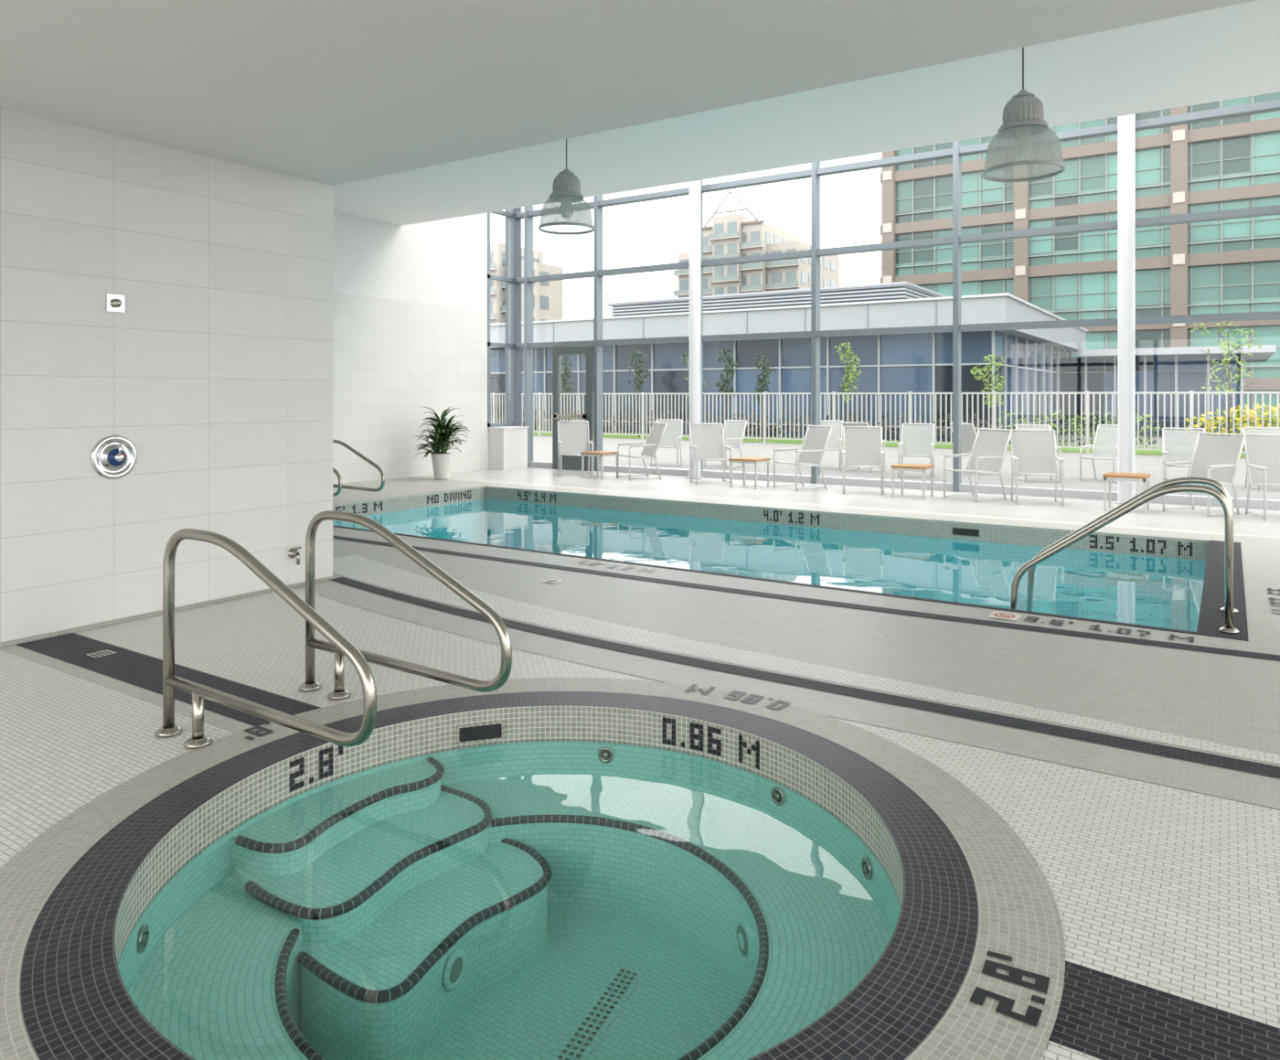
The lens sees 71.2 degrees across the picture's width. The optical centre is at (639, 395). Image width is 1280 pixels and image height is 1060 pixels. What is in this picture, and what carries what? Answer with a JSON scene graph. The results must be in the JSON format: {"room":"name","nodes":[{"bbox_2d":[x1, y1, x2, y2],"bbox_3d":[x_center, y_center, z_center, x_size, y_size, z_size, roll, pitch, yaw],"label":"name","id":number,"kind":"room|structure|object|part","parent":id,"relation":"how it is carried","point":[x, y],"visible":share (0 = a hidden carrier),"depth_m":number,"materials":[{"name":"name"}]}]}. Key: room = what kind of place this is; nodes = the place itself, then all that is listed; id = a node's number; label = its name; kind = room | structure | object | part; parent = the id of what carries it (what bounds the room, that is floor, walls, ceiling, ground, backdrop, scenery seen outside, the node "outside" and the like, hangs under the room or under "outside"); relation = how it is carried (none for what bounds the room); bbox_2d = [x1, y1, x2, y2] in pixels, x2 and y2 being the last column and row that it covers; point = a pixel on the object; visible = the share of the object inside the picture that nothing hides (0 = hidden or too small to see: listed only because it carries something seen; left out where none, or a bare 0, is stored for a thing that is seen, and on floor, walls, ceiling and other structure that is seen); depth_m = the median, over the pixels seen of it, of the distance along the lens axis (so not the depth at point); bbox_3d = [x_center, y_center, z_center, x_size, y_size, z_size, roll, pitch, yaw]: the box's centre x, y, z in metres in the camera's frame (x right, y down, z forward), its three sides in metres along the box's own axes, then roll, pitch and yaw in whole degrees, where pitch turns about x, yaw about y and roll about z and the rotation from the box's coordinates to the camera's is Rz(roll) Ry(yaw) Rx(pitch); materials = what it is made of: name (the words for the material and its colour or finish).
{"room":"indoor swimming pool","nodes":[
{"label":"indoor swimming pool","id":0,"kind":"room"},
{"bbox_2d":[0,107,332,642],"bbox_3d":[-4.609,-0.110,4.309,0.200,3.220,7.320,0,0,33],"label":"wall","id":1,"kind":"structure","parent":0,"point":[216,366],"depth_m":6.06,"materials":[{"name":"tile"}]},
{"bbox_2d":[90,435,137,479],"bbox_3d":[-3.443,0.397,5.810,0.094,0.281,0.284,0,0,33],"label":"shower valve","id":2,"kind":"object","parent":1,"relation":"attached to","point":[100,452],"visible":1,"depth_m":5.78,"materials":[{"name":"silver metal"}]},
{"bbox_2d":[106,294,124,311],"bbox_3d":[-3.434,-0.610,5.864,0.050,0.110,0.110,0,0,33],"label":"outlet","id":3,"kind":"object","parent":1,"relation":"attached to","point":[114,303],"visible":1,"depth_m":5.85,"materials":[{"name":"silver metal"}]},
{"bbox_2d":[0,576,334,647],"bbox_3d":[-4.522,1.488,4.252,0.036,0.036,7.320,0,0,33],"label":"baseboard","id":4,"kind":"structure","parent":1,"relation":"attached to","point":[293,585],"depth_m":6.00,"materials":[{"name":"grey tile"}]},
{"bbox_2d":[288,545,301,564],"bbox_3d":[-2.685,1.242,6.969,0.084,0.135,0.080,0,0,33],"label":"bib","id":5,"kind":"object","parent":1,"relation":"attached to","point":[293,552],"visible":1,"depth_m":6.96,"materials":[{"name":"metal"}]},
{"bbox_2d":[332,211,487,483],"bbox_3d":[-5.728,-2.000,14.611,0.250,7.000,9.050,0,0,33],"label":"wall","id":6,"kind":"structure","parent":0,"point":[410,302],"depth_m":16.52,"materials":[{"name":"tile"}]},
{"bbox_2d":[487,426,501,469],"bbox_3d":[-3.022,1.070,18.714,0.250,0.860,0.780,0,0,33],"label":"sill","id":7,"kind":"structure","parent":6,"relation":"attached to","point":[501,426],"depth_m":18.33,"materials":[{"name":"white paint"}]},
{"bbox_2d":[487,210,512,426],"bbox_3d":[-2.956,-2.425,18.671,0.108,6.130,0.780,0,0,33],"label":"mullions","id":8,"kind":"object","parent":6,"relation":"attached to","point":[500,212],"visible":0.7,"depth_m":18.37,"materials":[{"name":"metal"}]},
{"bbox_2d":[0,467,1279,1059],"bbox_3d":[-0.120,1.520,7.266,17.200,0.060,17.200,0,0,33],"label":"floor","id":9,"kind":"structure","parent":0,"point":[1082,816],"depth_m":4.00,"materials":[{"name":"white tile"}]},
{"bbox_2d":[154,528,376,747],"bbox_3d":[-1.547,1.037,3.607,1.416,0.927,0.110,0,0,33],"label":"handrail","id":10,"kind":"object","parent":9,"relation":"on","point":[199,692],"visible":1,"depth_m":3.63,"materials":[{"name":"metal"}]},
{"bbox_2d":[332,467,341,496],"bbox_3d":[-4.443,1.059,11.913,1.416,0.882,0.110,0,0,33],"label":"rail","id":11,"kind":"object","parent":9,"relation":"on","point":[335,470],"visible":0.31,"depth_m":11.53,"materials":[{"name":"metal"}]},
{"bbox_2d":[332,439,384,501],"bbox_3d":[-4.057,1.059,12.498,1.416,0.882,0.110,0,0,33],"label":"rail","id":12,"kind":"object","parent":9,"relation":"on","point":[343,443],"visible":0.54,"depth_m":12.32,"materials":[{"name":"metal"}]},
{"bbox_2d":[298,510,511,699],"bbox_3d":[-1.145,1.037,4.217,1.416,0.927,0.110,0,0,33],"label":"handrail","id":13,"kind":"object","parent":9,"relation":"on","point":[339,692],"visible":0.98,"depth_m":4.22,"materials":[{"name":"metal"}]},
{"bbox_2d":[413,406,469,479],"bbox_3d":[-3.586,0.842,16.112,1.035,1.300,0.985,0,0,-16],"label":"dracaena","id":14,"kind":"object","parent":9,"relation":"on","point":[441,460],"visible":1,"depth_m":16.03,"materials":[{"name":"plant"}]},
{"bbox_2d":[488,426,528,469],"bbox_3d":[-2.727,1.069,18.526,0.430,0.857,0.770,0,0,33],"label":"plinth","id":15,"kind":"object","parent":9,"relation":"on","point":[507,445],"visible":1,"depth_m":18.30,"materials":[{"name":"white paint"}]},
{"bbox_2d":[114,704,903,1059],"bbox_3d":[-0.556,1.857,3.196,2.905,0.726,2.480,0,0,33],"label":"hot tub","id":16,"kind":"object","parent":9,"relation":"in","point":[405,891],"visible":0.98,"depth_m":3.39,"materials":[{"name":"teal liquid"}]},
{"bbox_2d":[505,207,521,426],"bbox_3d":[-2.715,-2.000,19.135,0.240,6.994,0.240,0,0,33],"label":"post","id":17,"kind":"object","parent":9,"relation":"on","point":[513,225],"visible":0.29,"depth_m":19.04,"materials":[{"name":"grey metal"}]},
{"bbox_2d":[557,420,593,476],"bbox_3d":[-1.244,0.992,17.044,0.636,1.018,0.748,0,0,-10],"label":"lounge chair","id":18,"kind":"object","parent":9,"relation":"on","point":[573,438],"visible":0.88,"depth_m":17.26,"materials":[{"name":"fabric"}]},
{"bbox_2d":[580,450,617,479],"bbox_3d":[-0.734,1.262,16.417,0.500,0.470,0.503,0,0,36],"label":"side table","id":19,"kind":"object","parent":9,"relation":"on","point":[601,453],"visible":1,"depth_m":16.32,"materials":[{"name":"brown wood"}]},
{"bbox_2d":[617,421,667,480],"bbox_3d":[0.040,0.992,16.203,0.748,1.018,0.636,0,0,-22],"label":"lounge chair","id":20,"kind":"object","parent":9,"relation":"on","point":[656,432],"visible":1,"depth_m":16.27,"materials":[{"name":"fabric"}]},
{"bbox_2d":[686,180,703,479],"bbox_3d":[1.002,-2.000,16.288,0.320,6.994,0.320,0,0,33],"label":"round column","id":21,"kind":"structure","parent":9,"relation":"on","point":[695,186],"depth_m":16.19,"materials":[{"name":"white paint"}]},
{"bbox_2d":[688,423,732,484],"bbox_3d":[1.205,0.992,15.431,0.636,1.018,0.748,0,0,-7],"label":"lounge chair","id":22,"kind":"object","parent":9,"relation":"on","point":[706,444],"visible":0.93,"depth_m":15.64,"materials":[{"name":"fabric"}]},
{"bbox_2d":[728,457,770,489],"bbox_3d":[1.812,1.262,14.738,0.500,0.470,0.503,0,0,35],"label":"side table","id":23,"kind":"object","parent":9,"relation":"on","point":[741,460],"visible":1,"depth_m":14.65,"materials":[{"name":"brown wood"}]},
{"bbox_2d":[332,487,1208,631],"bbox_3d":[0.479,2.025,10.237,10.130,1.050,4.300,0,0,33],"label":"swimming pool","id":24,"kind":"object","parent":9,"relation":"in","point":[1156,582],"visible":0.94,"depth_m":11.42,"materials":[{"name":"teal liquid"}]},
{"bbox_2d":[1010,484,1239,633],"bbox_3d":[3.190,1.556,6.018,1.408,1.970,0.110,0,0,33],"label":"grab rail","id":25,"kind":"object","parent":24,"relation":"attached to","point":[1228,627],"visible":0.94,"depth_m":5.79,"materials":[{"name":"metal"}]},
{"bbox_2d":[1025,476,1238,612],"bbox_3d":[3.543,1.556,6.552,1.408,1.970,0.110,0,0,33],"label":"grab rail","id":26,"kind":"object","parent":24,"relation":"attached to","point":[1218,485],"visible":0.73,"depth_m":6.50,"materials":[{"name":"metal"}]},
{"bbox_2d":[773,425,832,490],"bbox_3d":[2.642,0.992,14.491,0.748,1.018,0.636,0,0,-28],"label":"lounge chair","id":27,"kind":"object","parent":9,"relation":"on","point":[816,439],"visible":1,"depth_m":14.56,"materials":[{"name":"fabric"}]},
{"bbox_2d":[842,426,885,494],"bbox_3d":[3.480,0.992,13.944,0.636,1.018,0.748,0,0,13],"label":"lounge chair","id":28,"kind":"object","parent":9,"relation":"on","point":[863,443],"visible":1,"depth_m":14.15,"materials":[{"name":"fabric"}]},
{"bbox_2d":[515,99,1279,510],"bbox_3d":[4.566,-2.000,14.346,17.170,7.000,0.220,0,0,33],"label":"mullions","id":29,"kind":"object","parent":9,"relation":"on","point":[957,151],"visible":0.53,"depth_m":14.94,"materials":[{"name":"metal"}]},
{"bbox_2d":[552,345,593,470],"bbox_3d":[-1.387,0.245,18.043,0.980,2.490,0.140,0,0,33],"label":"door","id":30,"kind":"structure","parent":29,"relation":"attached to","point":[568,462],"depth_m":18.04,"materials":[{"name":"metal"}]},
{"bbox_2d":[890,463,934,499],"bbox_3d":[4.050,1.262,13.263,0.500,0.470,0.503,0,0,33],"label":"side table","id":31,"kind":"object","parent":9,"relation":"on","point":[901,467],"visible":1,"depth_m":13.18,"materials":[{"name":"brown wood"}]},
{"bbox_2d":[942,427,1012,501],"bbox_3d":[4.913,0.992,12.994,0.748,1.018,0.636,0,0,-28],"label":"lounge chair","id":32,"kind":"object","parent":9,"relation":"on","point":[990,447],"visible":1,"depth_m":13.07,"materials":[{"name":"fabric"}]},
{"bbox_2d":[987,610,1021,620],"bbox_3d":[2.474,1.490,6.059,0.180,0.005,0.180,0,0,33],"label":"sign","id":33,"kind":"object","parent":9,"relation":"on","point":[996,614],"visible":1,"depth_m":6.05,"materials":[{"name":"white paint"}]},
{"bbox_2d":[1010,428,1065,506],"bbox_3d":[5.570,0.992,12.567,0.636,1.018,0.748,0,0,16],"label":"lounge chair","id":34,"kind":"object","parent":9,"relation":"on","point":[1032,451],"visible":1,"depth_m":12.77,"materials":[{"name":"fabric"}]},
{"bbox_2d":[1113,114,1135,503],"bbox_3d":[6.791,-2.000,12.472,0.320,6.994,0.320,0,0,33],"label":"round column","id":35,"kind":"structure","parent":9,"relation":"on","point":[1125,123],"depth_m":12.39,"materials":[{"name":"white paint"}]},
{"bbox_2d":[1102,471,1150,512],"bbox_3d":[6.387,1.262,11.721,0.500,0.470,0.503,0,0,35],"label":"side table","id":36,"kind":"object","parent":9,"relation":"on","point":[1109,475],"visible":0.97,"depth_m":11.63,"materials":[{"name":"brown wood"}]},
{"bbox_2d":[1162,432,1246,517],"bbox_3d":[7.235,0.992,11.461,0.748,1.018,0.636,0,0,-25],"label":"lounge chair","id":37,"kind":"object","parent":9,"relation":"on","point":[1217,457],"visible":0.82,"depth_m":11.54,"materials":[{"name":"fabric"}]},
{"bbox_2d":[1242,433,1279,520],"bbox_3d":[7.907,0.992,11.025,0.636,1.018,0.748,0,0,16],"label":"lounge chair","id":38,"kind":"object","parent":9,"relation":"on","point":[1263,451],"visible":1,"depth_m":11.27,"materials":[{"name":"fabric"}]},
{"bbox_2d":[0,0,1279,225],"bbox_3d":[-0.197,-3.685,7.377,17.450,3.930,17.300,0,0,33],"label":"ceiling","id":39,"kind":"structure","parent":0,"point":[412,112],"depth_m":5.12,"materials":[{"name":"paint"}]},
{"bbox_2d":[538,138,595,234],"bbox_3d":[-0.878,-2.557,10.676,0.675,1.146,0.675,0,0,33],"label":"pendant lamp","id":40,"kind":"object","parent":39,"relation":"hanging from","point":[566,211],"visible":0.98,"depth_m":10.51,"materials":[{"name":"clear glass"}]},
{"bbox_3d":[-0.878,-2.177,10.676,0.659,0.353,0.659,0,0,33],"label":"lamp shade","id":41,"kind":"part","parent":40,"relation":"part of","materials":[{"name":"clear glass"}]},
{"bbox_2d":[981,47,1065,181],"bbox_3d":[3.363,-2.542,7.844,0.675,1.176,0.675,0,0,33],"label":"pendant lamp","id":42,"kind":"object","parent":39,"relation":"hanging from","point":[1024,148],"visible":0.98,"depth_m":7.69,"materials":[{"name":"clear glass"}]},
{"bbox_3d":[3.363,-2.147,7.844,0.659,0.353,0.659,0,0,33],"label":"lamp shade","id":43,"kind":"part","parent":42,"relation":"part of","materials":[{"name":"clear glass"}]},
{"label":"outside","id":44,"kind":"structure","parent":0,"visible":0},
{"bbox_3d":[40.830,4.650,152.751,700.000,0.300,700.000,0,0,33],"label":"ground","id":45,"kind":"structure","parent":44,"visible":0},
{"bbox_2d":[490,242,563,323],"bbox_3d":[-20.986,-6.805,113.137,21.000,22.590,10.200,0,0,33],"label":"apartment block","id":46,"kind":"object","parent":45,"relation":"on","point":[548,296],"visible":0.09,"depth_m":107.50,"materials":[{"name":"beige concrete"}]},
{"bbox_2d":[673,191,839,297],"bbox_3d":[16.423,-11.815,127.999,19.100,32.610,18.200,0,0,33],"label":"residential tower","id":47,"kind":"structure","parent":45,"relation":"on","point":[734,235],"depth_m":120.52,"materials":[{"name":"beige concrete"}]},
{"bbox_2d":[880,91,1279,426],"bbox_3d":[39.900,-18.630,58.604,41.900,46.240,22.220,0,0,33],"label":"building","id":48,"kind":"structure","parent":45,"relation":"on","point":[1224,266],"depth_m":52.87,"materials":[{"name":"green glass"}]},
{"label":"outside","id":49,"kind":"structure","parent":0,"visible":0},
{"bbox_2d":[1053,434,1162,447],"bbox_3d":[16.423,1.810,43.073,100.000,0.020,28.000,0,0,33],"label":"ground","id":50,"kind":"structure","parent":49,"point":[1160,444],"depth_m":36.26,"materials":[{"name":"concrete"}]},
{"bbox_2d":[490,281,1275,443],"bbox_3d":[7.370,-1.530,47.904,43.635,6.640,25.900,0,0,33],"label":"building","id":51,"kind":"structure","parent":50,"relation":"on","point":[1040,359],"depth_m":36.23,"materials":[{"name":"glass"}]},
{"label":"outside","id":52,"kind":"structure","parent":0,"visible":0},
{"bbox_2d":[533,429,1245,458],"bbox_3d":[7.615,1.670,29.715,100.000,0.260,4.000,0,0,33],"label":"lawn","id":53,"kind":"structure","parent":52,"point":[776,441],"depth_m":29.38,"materials":[{"name":"green plant"}]},
{"bbox_2d":[560,354,575,420],"bbox_3d":[-2.953,-0.077,35.522,0.909,3.230,0.630,0,0,33],"label":"young tree","id":54,"kind":"object","parent":53,"relation":"on","point":[565,382],"visible":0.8,"depth_m":35.45,"materials":[{"name":"green plant"}]},
{"bbox_2d":[627,348,650,437],"bbox_3d":[0.003,-0.121,33.620,0.943,3.318,0.747,0,0,33],"label":"young tree","id":55,"kind":"object","parent":53,"relation":"on","point":[640,368],"visible":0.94,"depth_m":33.55,"materials":[{"name":"green plant"}]},
{"bbox_2d":[681,350,706,399],"bbox_3d":[1.930,-0.061,32.285,0.868,3.198,0.656,0,0,33],"label":"young tree","id":56,"kind":"object","parent":53,"relation":"on","point":[685,352],"visible":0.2,"depth_m":32.33,"materials":[{"name":"green plant"}]},
{"bbox_2d":[715,349,738,421],"bbox_3d":[3.068,-0.072,31.440,0.716,3.219,0.864,0,0,-18],"label":"young tree","id":57,"kind":"object","parent":53,"relation":"on","point":[732,370],"visible":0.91,"depth_m":31.44,"materials":[{"name":"green plant"}]},
{"bbox_2d":[752,352,775,440],"bbox_3d":[4.218,0.012,30.762,0.667,3.052,0.740,0,0,-29],"label":"young tree","id":58,"kind":"object","parent":53,"relation":"on","point":[760,382],"visible":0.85,"depth_m":30.71,"materials":[{"name":"green plant"}]},
{"bbox_2d":[490,408,1166,446],"bbox_3d":[2.818,0.961,33.692,29.392,1.151,1.320,0,0,33],"label":"hedge","id":59,"kind":"object","parent":53,"relation":"on","point":[1141,418],"visible":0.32,"depth_m":29.39,"materials":[{"name":"green plant"}]},
{"bbox_2d":[834,341,861,422],"bbox_3d":[6.749,-0.115,29.063,0.863,3.306,0.669,0,0,-3],"label":"young tree","id":60,"kind":"object","parent":53,"relation":"on","point":[851,376],"visible":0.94,"depth_m":29.04,"materials":[{"name":"green plant"}]},
{"bbox_2d":[970,353,1005,428],"bbox_3d":[10.418,0.124,26.683,0.977,2.827,0.714,0,0,33],"label":"young tree","id":61,"kind":"object","parent":53,"relation":"on","point":[985,368],"visible":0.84,"depth_m":26.60,"materials":[{"name":"green plant"}]},
{"bbox_2d":[1189,313,1261,436],"bbox_3d":[15.321,-0.322,23.376,1.146,3.719,1.372,0,0,-32],"label":"young tree","id":62,"kind":"object","parent":53,"relation":"on","point":[1226,343],"visible":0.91,"depth_m":23.35,"materials":[{"name":"green plant"}]},
{"bbox_2d":[1185,402,1279,450],"bbox_3d":[17.644,0.843,23.946,5.350,1.385,1.532,0,0,33],"label":"shrub","id":63,"kind":"object","parent":53,"relation":"on","point":[1274,420],"visible":0.34,"depth_m":24.52,"materials":[{"name":"green plant"}]},
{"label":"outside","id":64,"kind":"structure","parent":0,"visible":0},
{"bbox_2d":[533,435,1279,499],"bbox_3d":[-9.174,1.675,4.253,100.000,0.250,57.000,0,0,33],"label":"ground","id":65,"kind":"structure","parent":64,"point":[542,445],"depth_m":19.54,"materials":[{"name":"concrete"}]},
{"bbox_2d":[650,419,682,466],"bbox_3d":[0.603,1.043,20.032,0.636,1.018,0.748,0,0,10],"label":"lounge chair","id":66,"kind":"object","parent":65,"relation":"on","point":[671,438],"visible":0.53,"depth_m":20.22,"materials":[{"name":"fabric"}]},
{"bbox_2d":[704,419,747,468],"bbox_3d":[1.885,1.043,19.550,0.636,1.018,0.748,0,0,45],"label":"lounge chair","id":67,"kind":"object","parent":65,"relation":"on","point":[734,430],"visible":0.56,"depth_m":19.65,"materials":[{"name":"fabric"}]},
{"bbox_2d":[820,420,842,469],"bbox_3d":[4.025,1.043,19.215,0.636,1.018,0.748,0,0,16],"label":"lounge chair","id":68,"kind":"object","parent":65,"relation":"on","point":[834,442],"visible":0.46,"depth_m":19.38,"materials":[{"name":"fabric"}]},
{"bbox_2d":[841,421,885,472],"bbox_3d":[4.609,1.043,18.450,0.636,1.018,0.748,0,0,42],"label":"lounge chair","id":69,"kind":"object","parent":65,"relation":"on","point":[844,423],"visible":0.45,"depth_m":18.33,"materials":[{"name":"metal"}]},
{"bbox_2d":[490,390,1279,453],"bbox_3d":[5.615,0.704,28.519,42.058,1.688,0.080,0,0,33],"label":"picket fence","id":70,"kind":"object","parent":65,"relation":"on","point":[1087,392],"visible":0.48,"depth_m":26.91,"materials":[{"name":"metal"}]},
{"bbox_2d":[897,423,934,477],"bbox_3d":[5.316,1.043,17.167,0.636,1.018,0.748,0,0,22],"label":"lounge chair","id":71,"kind":"object","parent":65,"relation":"on","point":[918,440],"visible":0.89,"depth_m":17.37,"materials":[{"name":"fabric"}]},
{"bbox_2d":[949,422,978,475],"bbox_3d":[6.678,1.043,17.814,0.748,1.018,0.636,0,0,-26],"label":"lounge chair","id":72,"kind":"object","parent":65,"relation":"on","point":[968,432],"visible":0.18,"depth_m":17.66,"materials":[{"name":"fabric"}]},
{"bbox_2d":[1015,424,1061,482],"bbox_3d":[7.278,1.043,16.349,0.636,1.018,0.748,0,0,10],"label":"lounge chair","id":73,"kind":"object","parent":65,"relation":"on","point":[1018,426],"visible":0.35,"depth_m":16.66,"materials":[{"name":"fabric"}]},
{"bbox_2d":[1078,424,1117,482],"bbox_3d":[8.534,1.043,16.362,0.748,1.018,0.636,0,0,-39],"label":"lounge chair","id":74,"kind":"object","parent":65,"relation":"on","point":[1105,447],"visible":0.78,"depth_m":16.56,"materials":[{"name":"fabric"}]},
{"bbox_2d":[1162,427,1207,486],"bbox_3d":[8.940,1.043,14.659,0.636,1.018,0.748,0,0,28],"label":"lounge chair","id":75,"kind":"object","parent":65,"relation":"on","point":[1178,443],"visible":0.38,"depth_m":14.89,"materials":[{"name":"fabric"}]},
{"bbox_2d":[1241,426,1279,490],"bbox_3d":[10.536,1.043,14.922,0.636,1.018,0.748,0,0,16],"label":"lounge chair","id":76,"kind":"object","parent":65,"relation":"on","point":[1247,430],"visible":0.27,"depth_m":15.23,"materials":[{"name":"fabric"}]}
]}

